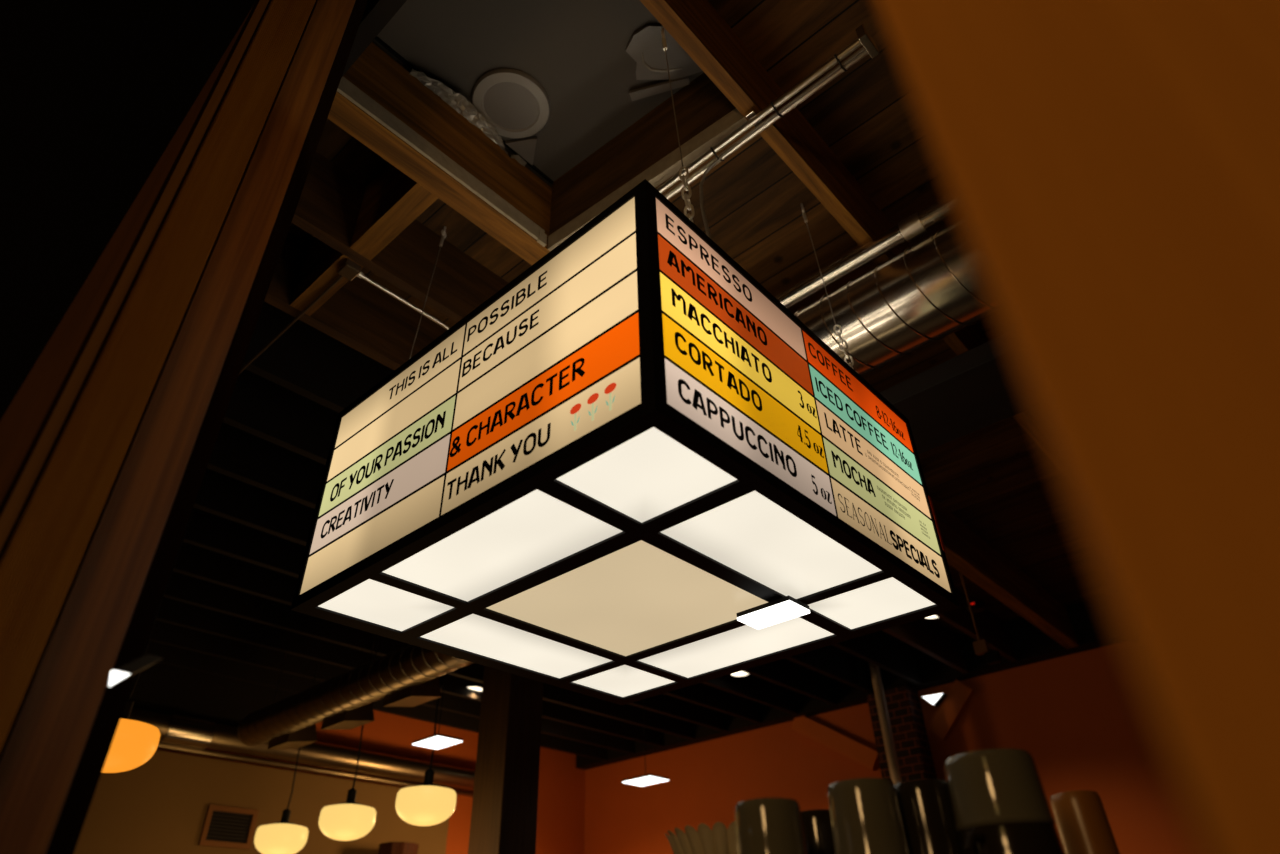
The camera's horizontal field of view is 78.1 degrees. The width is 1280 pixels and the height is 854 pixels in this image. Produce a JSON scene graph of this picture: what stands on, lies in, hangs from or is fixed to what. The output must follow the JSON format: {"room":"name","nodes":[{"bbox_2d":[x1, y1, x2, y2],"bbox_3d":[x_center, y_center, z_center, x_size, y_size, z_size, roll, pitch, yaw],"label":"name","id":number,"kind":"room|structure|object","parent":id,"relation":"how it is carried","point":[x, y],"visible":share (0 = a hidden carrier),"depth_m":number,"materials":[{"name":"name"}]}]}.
{"room":"eatery","nodes":[
{"label":"eatery","id":0,"kind":"room"},
{"bbox_2d":[0,0,255,420],"bbox_3d":[-2.133,-0.496,0.032,0.100,4.150,3.500,-28,-43,32],"label":"wall","id":1,"kind":"structure","parent":0,"point":[94,93],"depth_m":1.48,"materials":[{"name":"paint"}]},
{"bbox_2d":[156,710,584,853],"bbox_3d":[-4.285,3.491,5.588,0.100,4.150,10.770,-28,-43,32],"label":"wall","id":2,"kind":"structure","parent":0,"point":[561,791],"depth_m":8.56,"materials":[{"name":"orange paint"}]},
{"bbox_2d":[129,662,295,726],"bbox_3d":[-5.552,1.193,5.331,0.140,0.630,6.850,-28,-43,32],"label":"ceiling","id":3,"kind":"structure","parent":2,"relation":"attached to","point":[160,688],"depth_m":6.79,"materials":[{"name":"brown wood"}]},
{"bbox_2d":[198,804,258,849],"bbox_3d":[-3.428,3.341,6.583,0.025,0.300,0.420,-28,-43,32],"label":"air vent","id":4,"kind":"object","parent":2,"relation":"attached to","point":[224,826],"visible":1,"depth_m":6.58,"materials":[{"name":"brown metal"}]},
{"bbox_2d":[74,750,448,853],"bbox_3d":[-4.887,3.394,4.644,0.100,3.250,8.720,-28,-43,32],"label":"wall","id":5,"kind":"structure","parent":2,"relation":"attached to","point":[160,805],"depth_m":6.59,"materials":[{"name":"beige paint"}]},
{"bbox_2d":[129,708,474,790],"bbox_3d":[-4.074,2.328,6.247,0.221,0.221,7.500,-28,-43,32],"label":"pipe","id":6,"kind":"object","parent":2,"relation":"attached to","point":[175,729],"visible":0.59,"depth_m":7.14,"materials":[{"name":"metal"}]},
{"bbox_2d":[157,742,472,796],"bbox_3d":[-4.108,2.450,6.202,0.048,0.048,7.500,-28,-43,32],"label":"pipe","id":7,"kind":"object","parent":6,"relation":"attached to","point":[212,753],"visible":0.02,"depth_m":7.05,"materials":[{"name":"metal"}]},
{"bbox_3d":[-2.261,4.203,7.073,0.540,0.040,0.500,-28,-43,32],"label":"ledge","id":8,"kind":"object","parent":2,"relation":"attached to","visible":0},
{"bbox_2d":[378,842,418,853],"bbox_3d":[-2.215,4.003,7.156,0.340,0.380,0.357,-28,-43,32],"label":"woven basket","id":9,"kind":"object","parent":8,"relation":"on","point":[388,847],"visible":1,"depth_m":7.13,"materials":[{"name":"brown wicker"}]},
{"bbox_2d":[288,0,1099,634],"bbox_3d":[-0.494,-0.255,4.093,10.340,0.060,10.900,-28,-43,32],"label":"ceiling","id":10,"kind":"structure","parent":0,"point":[995,479],"depth_m":3.22,"materials":[{"name":"brown wood"}]},
{"bbox_2d":[102,507,194,772],"bbox_3d":[-2.477,0.882,4.096,0.370,1.697,0.370,-28,-43,32],"label":"pendant lamp","id":11,"kind":"object","parent":10,"relation":"hanging from","point":[134,742],"visible":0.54,"depth_m":3.62,"materials":[{"name":"orange glass"}]},
{"bbox_2d":[121,699,136,720],"bbox_3d":[-2.463,1.355,3.762,0.150,0.106,0.150,-28,-43,32],"label":"socket","id":12,"kind":"object","parent":11,"relation":"attached to","point":[129,704],"depth_m":3.75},
{"bbox_2d":[254,661,318,853],"bbox_3d":[-2.714,2.491,6.348,0.370,1.717,0.370,-28,-43,32],"label":"pendant lamp","id":13,"kind":"object","parent":10,"relation":"hanging from","point":[283,837],"visible":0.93,"depth_m":5.81,"materials":[{"name":"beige glass"}]},
{"bbox_2d":[274,809,294,823],"bbox_3d":[-2.700,2.972,6.008,0.150,0.106,0.150,-28,-43,32],"label":"socket","id":14,"kind":"object","parent":13,"relation":"attached to","point":[286,813],"depth_m":5.99,"materials":[{"name":"black metal"}]},
{"bbox_2d":[319,635,379,840],"bbox_3d":[-2.031,2.109,5.845,0.370,1.707,0.370,-28,-43,32],"label":"pendant lamp","id":15,"kind":"object","parent":10,"relation":"hanging from","point":[349,820],"visible":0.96,"depth_m":5.31,"materials":[{"name":"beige glass"}]},
{"bbox_2d":[339,788,360,804],"bbox_3d":[-2.017,2.587,5.508,0.150,0.106,0.150,-28,-43,32],"label":"socket","id":16,"kind":"object","parent":15,"relation":"attached to","point":[351,796],"depth_m":5.49,"materials":[{"name":"black plastic"}]},
{"bbox_2d":[238,634,472,749],"bbox_3d":[-1.737,1.405,5.403,3.336,1.080,0.375,-28,-43,32],"label":"duct","id":17,"kind":"object","parent":10,"relation":"hanging from","point":[407,676],"visible":0.73,"depth_m":5.19,"materials":[{"name":"metal"}]},
{"bbox_2d":[267,724,316,749],"bbox_3d":[-2.556,2.289,5.824,0.300,0.160,0.220,-28,-43,32],"label":"air register","id":18,"kind":"object","parent":17,"relation":"attached to","point":[308,735],"depth_m":5.75,"materials":[{"name":"metal"}]},
{"bbox_2d":[321,702,374,729],"bbox_3d":[-1.999,1.988,5.421,0.300,0.160,0.220,-28,-43,32],"label":"air register","id":19,"kind":"object","parent":17,"relation":"attached to","point":[345,719],"depth_m":5.34,"materials":[{"name":"metal"}]},
{"bbox_2d":[383,677,440,706],"bbox_3d":[-1.442,1.687,5.018,0.300,0.160,0.220,-28,-43,32],"label":"air register","id":20,"kind":"object","parent":17,"relation":"attached to","point":[411,695],"depth_m":4.94,"materials":[{"name":"metal"}]},
{"bbox_2d":[142,641,607,760],"bbox_3d":[-3.896,1.715,6.384,0.050,0.350,10.400,-28,-43,32],"label":"joist","id":21,"kind":"object","parent":10,"relation":"attached to","point":[171,655],"visible":0.22,"depth_m":7.01,"materials":[{"name":"brown wood"}]},
{"bbox_2d":[150,620,634,753],"bbox_3d":[-3.562,1.535,6.143,0.050,0.350,10.400,-28,-43,32],"label":"joist","id":22,"kind":"object","parent":10,"relation":"attached to","point":[162,632],"visible":0.33,"depth_m":6.65,"materials":[{"name":"brown wood"}]},
{"bbox_2d":[156,597,663,746],"bbox_3d":[-3.228,1.354,5.901,0.050,0.350,10.400,-28,-43,32],"label":"joist","id":23,"kind":"object","parent":10,"relation":"attached to","point":[171,611],"visible":0.33,"depth_m":6.38,"materials":[{"name":"brown wood"}]},
{"bbox_2d":[395,676,455,825],"bbox_3d":[-1.364,1.768,5.382,0.370,1.717,0.370,-28,-43,32],"label":"pendant lamp","id":24,"kind":"object","parent":10,"relation":"hanging from","point":[428,803],"visible":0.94,"depth_m":4.84,"materials":[{"name":"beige glass"}]},
{"bbox_2d":[416,769,439,786],"bbox_3d":[-1.350,2.250,5.042,0.150,0.106,0.150,-28,-43,32],"label":"socket","id":25,"kind":"object","parent":24,"relation":"attached to","point":[429,774],"depth_m":5.02,"materials":[{"name":"black plastic"}]},
{"bbox_2d":[409,227,445,358],"bbox_3d":[-0.769,-0.422,2.802,0.029,1.133,0.266,4,-36,-8],"label":"chain","id":26,"kind":"object","parent":10,"relation":"hanging from","point":[443,232],"visible":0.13,"depth_m":2.94,"materials":[{"name":"metal"}]},
{"bbox_2d":[164,571,694,739],"bbox_3d":[-2.893,1.173,5.659,0.050,0.350,10.400,-28,-43,32],"label":"joist","id":27,"kind":"object","parent":10,"relation":"attached to","point":[187,589],"visible":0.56,"depth_m":6.05,"materials":[{"name":"brown wood"}]},
{"bbox_2d":[412,674,462,749],"bbox_3d":[-1.228,1.340,5.100,0.250,1.350,0.180,-28,-43,32],"label":"panel light","id":28,"kind":"object","parent":10,"relation":"hanging from","point":[437,741],"visible":0.73,"depth_m":4.70,"materials":[{"name":"grey plastic"}]},
{"bbox_2d":[412,736,462,749],"bbox_3d":[-1.211,1.888,4.713,0.250,0.008,0.180,-28,-43,32],"label":"diffuser","id":29,"kind":"object","parent":28,"relation":"attached to","point":[433,742],"depth_m":4.69,"materials":[{"name":"white plastic"}]},
{"bbox_2d":[173,542,727,731],"bbox_3d":[-2.559,0.993,5.418,0.050,0.350,10.400,-28,-43,32],"label":"joist","id":30,"kind":"object","parent":10,"relation":"attached to","point":[194,561],"visible":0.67,"depth_m":5.33,"materials":[{"name":"brown wood"}]},
{"bbox_2d":[183,508,761,723],"bbox_3d":[-2.225,0.812,5.176,0.050,0.350,10.400,-28,-43,32],"label":"joist","id":31,"kind":"object","parent":10,"relation":"attached to","point":[205,530],"visible":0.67,"depth_m":4.99,"materials":[{"name":"brown wood"}]},
{"bbox_2d":[466,679,482,690],"bbox_3d":[-1.556,2.346,7.442,0.200,0.276,0.200,-28,-43,32],"label":"recessed light","id":32,"kind":"object","parent":10,"relation":"in","point":[470,684],"visible":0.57,"depth_m":7.31,"materials":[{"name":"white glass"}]},
{"bbox_2d":[193,468,797,714],"bbox_3d":[-1.891,0.632,4.935,0.050,0.350,10.400,-28,-43,32],"label":"joist","id":33,"kind":"object","parent":10,"relation":"attached to","point":[219,494],"visible":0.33,"depth_m":4.63,"materials":[{"name":"brown wood"}]},
{"bbox_2d":[207,422,836,704],"bbox_3d":[-1.558,0.451,4.693,0.050,0.350,10.400,-28,-43,32],"label":"joist","id":34,"kind":"object","parent":10,"relation":"attached to","point":[238,454],"visible":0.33,"depth_m":4.29,"materials":[{"name":"brown wood"}]},
{"bbox_2d":[337,0,746,250],"bbox_3d":[-0.301,-1.149,2.522,0.950,0.402,1.020,-28,-43,32],"label":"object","id":35,"kind":"object","parent":10,"relation":"attached to","point":[596,144],"depth_m":2.69,"materials":[{"name":"plastic"}]},
{"bbox_2d":[409,69,526,165],"bbox_3d":[-0.589,-1.107,2.814,0.066,0.020,0.510,-28,-43,32],"label":"plastic film","id":36,"kind":"object","parent":35,"relation":"attached to","point":[458,102],"visible":1,"depth_m":2.78,"materials":[{"name":"plastic"}]},
{"bbox_2d":[472,68,549,137],"bbox_3d":[-0.459,-1.148,2.814,0.263,0.025,0.277,-28,-43,32],"label":"ceiling speaker","id":37,"kind":"object","parent":35,"relation":"on","point":[512,101],"visible":0.91,"depth_m":2.79},
{"bbox_2d":[505,137,536,165],"bbox_3d":[-0.420,-1.054,2.957,0.099,0.015,0.135,-28,-43,32],"label":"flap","id":38,"kind":"object","parent":35,"relation":"attached to","point":[525,147],"visible":1,"depth_m":2.95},
{"bbox_2d":[626,24,702,79],"bbox_3d":[0.110,-1.266,2.670,0.317,0.025,0.188,-1,-35,-2],"label":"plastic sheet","id":39,"kind":"object","parent":35,"relation":"on","point":[645,46],"visible":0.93,"depth_m":2.67,"materials":[{"name":"grey plastic"}]},
{"bbox_2d":[223,367,873,693],"bbox_3d":[-1.224,0.271,4.452,0.050,0.350,10.400,-28,-43,32],"label":"joist","id":40,"kind":"object","parent":10,"relation":"attached to","point":[258,406],"visible":0.11,"depth_m":3.95,"materials":[{"name":"brown wood"}]},
{"bbox_2d":[242,301,921,684],"bbox_3d":[-0.889,0.090,4.210,0.050,0.350,10.400,-28,-43,32],"label":"joist","id":41,"kind":"object","parent":10,"relation":"attached to","point":[306,361],"visible":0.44,"depth_m":3.65,"materials":[{"name":"brown wood"}]},
{"bbox_2d":[265,232,968,673],"bbox_3d":[-0.555,-0.091,3.969,0.050,0.350,10.400,-28,-43,32],"label":"joist","id":42,"kind":"object","parent":10,"relation":"attached to","point":[360,315],"visible":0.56,"depth_m":3.39,"materials":[{"name":"brown wood"}]},
{"bbox_2d":[622,699,668,786],"bbox_3d":[0.025,2.038,6.142,0.270,1.350,0.210,-28,-43,32],"label":"panel light","id":43,"kind":"object","parent":10,"relation":"hanging from","point":[649,779],"visible":0.73,"depth_m":5.74,"materials":[{"name":"grey plastic"}]},
{"bbox_2d":[622,776,668,786],"bbox_3d":[0.041,2.586,5.755,0.270,0.008,0.210,-28,-43,32],"label":"diffuser","id":44,"kind":"object","parent":43,"relation":"attached to","point":[641,781],"depth_m":5.73,"materials":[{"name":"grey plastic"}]},
{"bbox_2d":[291,152,1016,661],"bbox_3d":[-0.234,-0.264,3.736,0.045,0.350,10.400,-28,-43,32],"label":"joist","id":45,"kind":"object","parent":10,"relation":"attached to","point":[330,201],"visible":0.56,"depth_m":3.09,"materials":[{"name":"brown wood"}]},
{"bbox_2d":[290,238,362,315],"bbox_3d":[-1.203,-0.679,3.108,0.385,0.350,0.085,-28,-43,32],"label":"block","id":46,"kind":"object","parent":45,"relation":"attached to","point":[321,263],"visible":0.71,"depth_m":3.05,"materials":[{"name":"brown wood"}]},
{"bbox_2d":[337,258,449,329],"bbox_3d":[-0.919,-0.460,3.067,0.071,0.066,0.561,-25,-42,30],"label":"conduit","id":47,"kind":"object","parent":45,"relation":"attached to","point":[348,269],"visible":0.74,"depth_m":2.95,"materials":[{"name":"metal"}]},
{"bbox_2d":[239,275,342,373],"bbox_3d":[-1.518,-0.345,3.238,1.130,0.012,0.012,-28,-43,32],"label":"rod","id":48,"kind":"object","parent":47,"relation":"attached to","point":[340,277],"visible":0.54,"depth_m":3.13,"materials":[{"name":"silver metal"}]},
{"bbox_2d":[328,42,1078,648],"bbox_3d":[0.127,-0.459,3.475,0.100,0.350,10.400,-28,-43,32],"label":"joist","id":49,"kind":"object","parent":10,"relation":"attached to","point":[378,75],"visible":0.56,"depth_m":2.78,"materials":[{"name":"brown wood"}]},
{"bbox_2d":[350,163,437,260],"bbox_3d":[-0.873,-0.857,2.869,0.414,0.350,0.085,-28,-43,32],"label":"ceiling beam","id":50,"kind":"structure","parent":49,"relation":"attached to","point":[392,200],"depth_m":2.80,"materials":[{"name":"brown wood"}]},
{"bbox_2d":[775,197,952,308],"bbox_3d":[0.595,-0.506,3.047,3.800,0.077,0.077,-28,-43,32],"label":"ceiling pipe","id":51,"kind":"object","parent":49,"relation":"attached to","point":[917,224],"visible":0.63,"depth_m":2.85,"materials":[{"name":"metal"}]},
{"bbox_2d":[793,221,990,376],"bbox_3d":[0.862,-0.393,2.916,3.154,0.348,0.348,-28,-43,32],"label":"duct","id":52,"kind":"object","parent":49,"relation":"hanging from","point":[929,291],"visible":0.17,"depth_m":2.72,"materials":[{"name":"metal"}]},
{"bbox_2d":[966,601,986,612],"bbox_3d":[2.456,1.315,5.750,0.140,0.040,0.145,-28,-43,32],"label":"ceiling sensor","id":53,"kind":"object","parent":49,"relation":"attached to","point":[977,606],"visible":0.88,"depth_m":5.71,"materials":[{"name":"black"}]},
{"bbox_2d":[729,671,749,676],"bbox_3d":[0.907,2.133,7.245,0.200,0.276,0.200,-28,-43,32],"label":"recessed light","id":54,"kind":"object","parent":10,"relation":"in","point":[740,673],"visible":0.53,"depth_m":7.18,"materials":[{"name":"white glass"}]},
{"bbox_2d":[801,204,857,372],"bbox_3d":[0.650,-0.485,2.774,0.040,1.133,0.210,-2,-35,0],"label":"chain","id":55,"kind":"object","parent":10,"relation":"hanging from","point":[838,334],"visible":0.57,"depth_m":2.58,"materials":[{"name":"metal"}]},
{"bbox_2d":[640,0,1043,450],"bbox_3d":[0.810,-0.829,2.981,0.050,0.350,10.400,-28,-43,32],"label":"joist","id":56,"kind":"object","parent":10,"relation":"attached to","point":[696,26],"visible":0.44,"depth_m":2.61,"materials":[{"name":"brown wood"}]},
{"bbox_2d":[661,28,693,221],"bbox_3d":[0.101,-0.801,2.085,0.039,0.884,0.089,-14,-37,17],"label":"chain","id":57,"kind":"object","parent":56,"relation":"hanging from","point":[683,178],"visible":0.73,"depth_m":2.00,"materials":[{"name":"metal"}]},
{"bbox_2d":[290,179,959,704],"bbox_3d":[-0.024,0.222,2.239,1.240,0.620,1.240,-28,-43,32],"label":"menu sign","id":58,"kind":"object","parent":57,"relation":"hanging from","point":[631,448],"visible":1,"depth_m":1.84,"materials":[{"name":"multicoloured"}]},
{"bbox_2d":[318,579,453,630],"bbox_3d":[-0.649,0.456,2.023,0.248,0.006,0.257,-28,-43,32],"label":"diffuser","id":59,"kind":"object","parent":58,"relation":"attached to","point":[379,604],"depth_m":2.02,"materials":[{"name":"white plastic"}]},
{"bbox_2d":[383,489,621,601],"bbox_3d":[-0.322,0.279,1.786,0.551,0.006,0.257,-28,-43,32],"label":"diffuser","id":60,"kind":"object","parent":58,"relation":"attached to","point":[532,533],"depth_m":1.77,"materials":[{"name":"white plastic"}]},
{"bbox_2d":[420,614,611,677],"bbox_3d":[-0.348,0.643,2.300,0.248,0.006,0.542,-28,-43,32],"label":"diffuser","id":61,"kind":"object","parent":58,"relation":"attached to","point":[484,637],"depth_m":2.29,"materials":[{"name":"white plastic"}]},
{"bbox_2d":[570,403,580,413],"bbox_3d":[-0.124,-0.035,1.520,0.031,0.021,0.001,-28,-43,32],"label":"print","id":62,"kind":"object","parent":58,"relation":"attached to","point":[575,408],"depth_m":1.52},
{"bbox_2d":[574,412,576,430],"bbox_3d":[-0.123,-0.010,1.502,0.006,0.041,0.001,-28,-43,32],"label":"print","id":63,"kind":"object","parent":58,"relation":"attached to","point":[575,415],"depth_m":1.50},
{"bbox_2d":[587,393,598,403],"bbox_3d":[-0.089,-0.054,1.494,0.031,0.021,0.001,-28,-43,32],"label":"print","id":64,"kind":"object","parent":58,"relation":"attached to","point":[594,397],"depth_m":1.49},
{"bbox_2d":[592,402,593,420],"bbox_3d":[-0.088,-0.029,1.477,0.006,0.041,0.001,-28,-43,32],"label":"print","id":65,"kind":"object","parent":58,"relation":"attached to","point":[593,402],"depth_m":1.48},
{"bbox_2d":[604,383,615,393],"bbox_3d":[-0.055,-0.072,1.470,0.031,0.021,0.001,-28,-43,32],"label":"print","id":66,"kind":"object","parent":58,"relation":"attached to","point":[612,386],"depth_m":1.47},
{"bbox_2d":[609,392,611,410],"bbox_3d":[-0.055,-0.047,1.452,0.006,0.041,0.001,-28,-43,32],"label":"print","id":67,"kind":"object","parent":58,"relation":"attached to","point":[610,394],"depth_m":1.45},
{"bbox_2d":[573,665,674,696],"bbox_3d":[-0.053,0.825,2.571,0.248,0.006,0.257,-28,-43,32],"label":"diffuser","id":68,"kind":"object","parent":58,"relation":"attached to","point":[616,680],"depth_m":2.58,"materials":[{"name":"white plastic"}]},
{"bbox_2d":[487,540,767,655],"bbox_3d":[-0.021,0.466,2.063,0.551,0.006,0.542,-28,-43,32],"label":"diffuser","id":69,"kind":"object","parent":58,"relation":"attached to","point":[633,597],"depth_m":2.04,"materials":[{"name":"beige plastic"}]},
{"bbox_2d":[557,427,736,522],"bbox_3d":[0.014,0.098,1.543,0.259,0.006,0.257,-28,-43,32],"label":"diffuser","id":70,"kind":"object","parent":58,"relation":"attached to","point":[648,474],"depth_m":1.54,"materials":[{"name":"white plastic"}]},
{"bbox_2d":[638,617,833,677],"bbox_3d":[0.274,0.648,2.335,0.551,0.006,0.257,-28,-43,32],"label":"diffuser","id":71,"kind":"object","parent":58,"relation":"attached to","point":[742,644],"depth_m":2.34,"materials":[{"name":"white plastic"}]},
{"bbox_2d":[661,491,881,598],"bbox_3d":[0.315,0.284,1.821,0.259,0.006,0.542,-28,-43,32],"label":"diffuser","id":72,"kind":"object","parent":58,"relation":"attached to","point":[756,538],"depth_m":1.80,"materials":[{"name":"white plastic"}]},
{"bbox_2d":[736,595,809,629],"bbox_3d":[0.348,0.482,2.066,0.164,0.032,0.096,-28,-43,32],"label":"panel light","id":73,"kind":"object","parent":58,"relation":"attached to","point":[786,608],"visible":1,"depth_m":2.04,"materials":[{"name":"grey plastic"}]},
{"bbox_2d":[809,577,934,628],"bbox_3d":[0.610,0.467,2.092,0.259,0.006,0.257,-28,-43,32],"label":"diffuser","id":74,"kind":"object","parent":58,"relation":"attached to","point":[884,600],"depth_m":2.09,"materials":[{"name":"white plastic"}]},
{"bbox_2d":[867,451,898,476],"bbox_3d":[0.657,0.100,2.127,0.001,0.011,0.176,-28,-43,32],"label":"print","id":75,"kind":"object","parent":58,"relation":"attached to","point":[867,451],"depth_m":2.12},
{"bbox_2d":[865,454,909,490],"bbox_3d":[0.670,0.122,2.128,0.001,0.011,0.249,-28,-43,32],"label":"print","id":76,"kind":"object","parent":58,"relation":"attached to","point":[865,454],"depth_m":2.12},
{"bbox_2d":[877,486,906,509],"bbox_3d":[0.662,0.188,2.068,0.001,0.011,0.165,-28,-43,32],"label":"print","id":77,"kind":"object","parent":58,"relation":"attached to","point":[877,486],"depth_m":2.07},
{"bbox_2d":[657,24,878,199],"bbox_3d":[0.055,-0.777,2.671,1.620,0.055,0.080,-28,-43,32],"label":"pipe","id":78,"kind":"object","parent":56,"relation":"attached to","point":[865,39],"visible":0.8,"depth_m":2.40,"materials":[{"name":"metal"}]},
{"bbox_2d":[699,47,865,237],"bbox_3d":[0.418,-0.659,2.196,0.625,0.747,0.072,-28,-43,32],"label":"power cable","id":79,"kind":"object","parent":78,"relation":"hanging from","point":[841,65],"visible":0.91,"depth_m":2.40,"materials":[{"name":"silver metal"}]},
{"bbox_2d":[924,615,938,618],"bbox_3d":[2.277,1.345,6.188,0.200,0.276,0.200,-28,-43,32],"label":"recessed light","id":80,"kind":"object","parent":10,"relation":"in","point":[932,616],"visible":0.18,"depth_m":6.15,"materials":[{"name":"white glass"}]},
{"bbox_2d":[879,336,1027,454],"bbox_3d":[1.523,-0.271,2.804,1.550,0.080,0.400,-28,-43,32],"label":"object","id":81,"kind":"structure","parent":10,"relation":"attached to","point":[978,388],"depth_m":2.96,"materials":[{"name":"brown wood"}]},
{"bbox_2d":[959,572,1001,664],"bbox_3d":[2.182,1.087,5.216,0.130,0.970,0.060,-28,-43,32],"label":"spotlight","id":82,"kind":"object","parent":10,"relation":"hanging from","point":[981,647],"visible":0.94,"depth_m":4.99,"materials":[{"name":"black metal"}]},
{"bbox_2d":[584,643,1197,853],"bbox_3d":[3.165,3.697,6.197,10.340,4.150,0.130,-28,-43,32],"label":"wall","id":83,"kind":"structure","parent":0,"point":[1081,718],"depth_m":7.01,"materials":[{"name":"orange paint"}]},
{"bbox_2d":[791,716,878,770],"bbox_3d":[1.919,3.097,7.792,0.912,0.673,0.068,-28,-43,32],"label":"brace","id":84,"kind":"object","parent":83,"relation":"attached to","point":[864,755],"visible":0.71,"depth_m":7.73,"materials":[{"name":"brown wood"}]},
{"bbox_2d":[576,597,1117,769],"bbox_3d":[3.054,2.063,7.174,10.240,0.350,0.170,-28,-43,32],"label":"ceiling beam","id":85,"kind":"structure","parent":83,"relation":"attached to","point":[1091,625],"depth_m":7.25,"materials":[{"name":"brown wood"}]},
{"bbox_2d":[928,679,974,739],"bbox_3d":[2.827,2.568,7.160,0.489,0.482,0.068,-28,-43,32],"label":"brace","id":86,"kind":"object","parent":83,"relation":"attached to","point":[958,697],"visible":1,"depth_m":7.13,"materials":[{"name":"brown wood"}]},
{"bbox_2d":[923,693,946,706],"bbox_3d":[2.702,2.499,7.204,0.200,0.090,0.098,-28,-43,32],"label":"light","id":87,"kind":"object","parent":86,"relation":"attached to","point":[936,699],"visible":1,"depth_m":7.18,"materials":[{"name":"grey plastic"}]},
{"bbox_3d":[-0.390,3.183,1.666,10.340,0.060,10.900,-28,-43,32],"label":"floor","id":88,"kind":"structure","parent":0,"visible":0},
{"bbox_2d":[0,0,367,853],"bbox_3d":[-0.792,0.181,1.046,0.208,4.148,0.308,-9,-36,9],"label":"wooden post","id":89,"kind":"object","parent":88,"relation":"on","point":[107,443],"visible":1,"depth_m":1.13,"materials":[{"name":"brown wood"}]},
{"bbox_2d":[109,654,162,686],"bbox_3d":[-0.611,0.294,0.953,0.013,0.056,0.075,-2,-35,0],"label":"light","id":90,"kind":"object","parent":89,"relation":"attached to","point":[123,672],"visible":1,"depth_m":0.95,"materials":[{"name":"grey plastic"}]},
{"bbox_2d":[468,666,542,853],"bbox_3d":[-0.887,2.937,4.945,0.360,4.148,0.350,-28,-43,32],"label":"wooden pillar","id":91,"kind":"structure","parent":88,"relation":"on","point":[506,781],"depth_m":5.28,"materials":[{"name":"brown wood"}]},
{"bbox_2d":[869,663,901,783],"bbox_3d":[2.235,3.784,6.281,0.160,4.150,0.160,-28,-43,32],"label":"steel pole","id":92,"kind":"object","parent":88,"relation":"on","point":[895,775],"visible":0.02,"depth_m":7.04,"materials":[{"name":"grey metal"}]},
{"bbox_2d":[867,686,936,781],"bbox_3d":[2.446,4.085,6.413,0.410,3.800,0.235,-28,-43,32],"label":"brick pier","id":93,"kind":"object","parent":88,"relation":"on","point":[910,737],"visible":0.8,"depth_m":7.18,"materials":[{"name":"brown brick"}]},
{"bbox_2d":[871,0,1279,853],"bbox_3d":[0.192,-0.279,0.436,0.238,4.148,0.110,0,-35,-3],"label":"wooden post","id":94,"kind":"object","parent":88,"relation":"on","point":[1108,171],"visible":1,"depth_m":0.19,"materials":[{"name":"brown wood"}]},
{"bbox_3d":[0.366,1.357,0.630,0.757,1.690,0.757,-28,-43,32],"label":"shelf","id":95,"kind":"object","parent":88,"relation":"on","visible":0},
{"bbox_2d":[665,821,736,853],"bbox_3d":[0.139,0.688,1.228,0.198,0.104,0.198,-28,-43,32],"label":"filter","id":96,"kind":"object","parent":95,"relation":"on","point":[718,840],"visible":0.51,"depth_m":1.18,"materials":[{"name":"beige paper"}]},
{"bbox_2d":[735,798,806,853],"bbox_3d":[0.167,0.533,1.006,0.091,0.099,0.091,-28,-43,32],"label":"coffee cup","id":97,"kind":"object","parent":95,"relation":"on","point":[763,825],"visible":1,"depth_m":0.99,"materials":[{"name":"grey ceramic"}]},
{"bbox_2d":[801,809,834,853],"bbox_3d":[0.268,0.630,1.159,0.086,0.113,0.086,-28,-43,32],"label":"coffee cup","id":98,"kind":"object","parent":95,"relation":"on","point":[817,828],"visible":0.46,"depth_m":1.14,"materials":[{"name":"ceramic"}]},
{"bbox_2d":[827,778,909,853],"bbox_3d":[0.294,0.523,1.013,0.095,0.119,0.095,-28,-43,32],"label":"coffee cup","id":99,"kind":"object","parent":95,"relation":"on","point":[866,818],"visible":1,"depth_m":0.99,"materials":[{"name":"grey ceramic"}]},
{"bbox_2d":[894,779,961,853],"bbox_3d":[0.380,0.533,1.034,0.082,0.121,0.082,-28,-43,32],"label":"coffee cup","id":100,"kind":"object","parent":95,"relation":"on","point":[925,805],"visible":0.86,"depth_m":1.01,"materials":[{"name":"ceramic"}]},
{"bbox_2d":[958,822,1064,853],"bbox_3d":[0.453,0.530,0.980,0.142,0.061,0.124,-1,-35,-2],"label":"coffee cup","id":101,"kind":"object","parent":95,"relation":"on","point":[1012,837],"visible":1,"depth_m":0.94,"materials":[{"name":"ceramic"}]},
{"bbox_2d":[944,748,1055,831],"bbox_3d":[0.461,0.473,1.021,0.120,0.086,0.120,-28,-43,32],"label":"coffee cup","id":102,"kind":"object","parent":101,"relation":"on","point":[989,786],"visible":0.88,"depth_m":0.98,"materials":[{"name":"grey ceramic"}]},
{"bbox_2d":[1050,790,1119,853],"bbox_3d":[0.653,0.604,1.150,0.074,0.126,0.074,-28,-43,32],"label":"coffee cup","id":103,"kind":"object","parent":95,"relation":"on","point":[1083,826],"visible":1,"depth_m":1.14,"materials":[{"name":"beige ceramic"}]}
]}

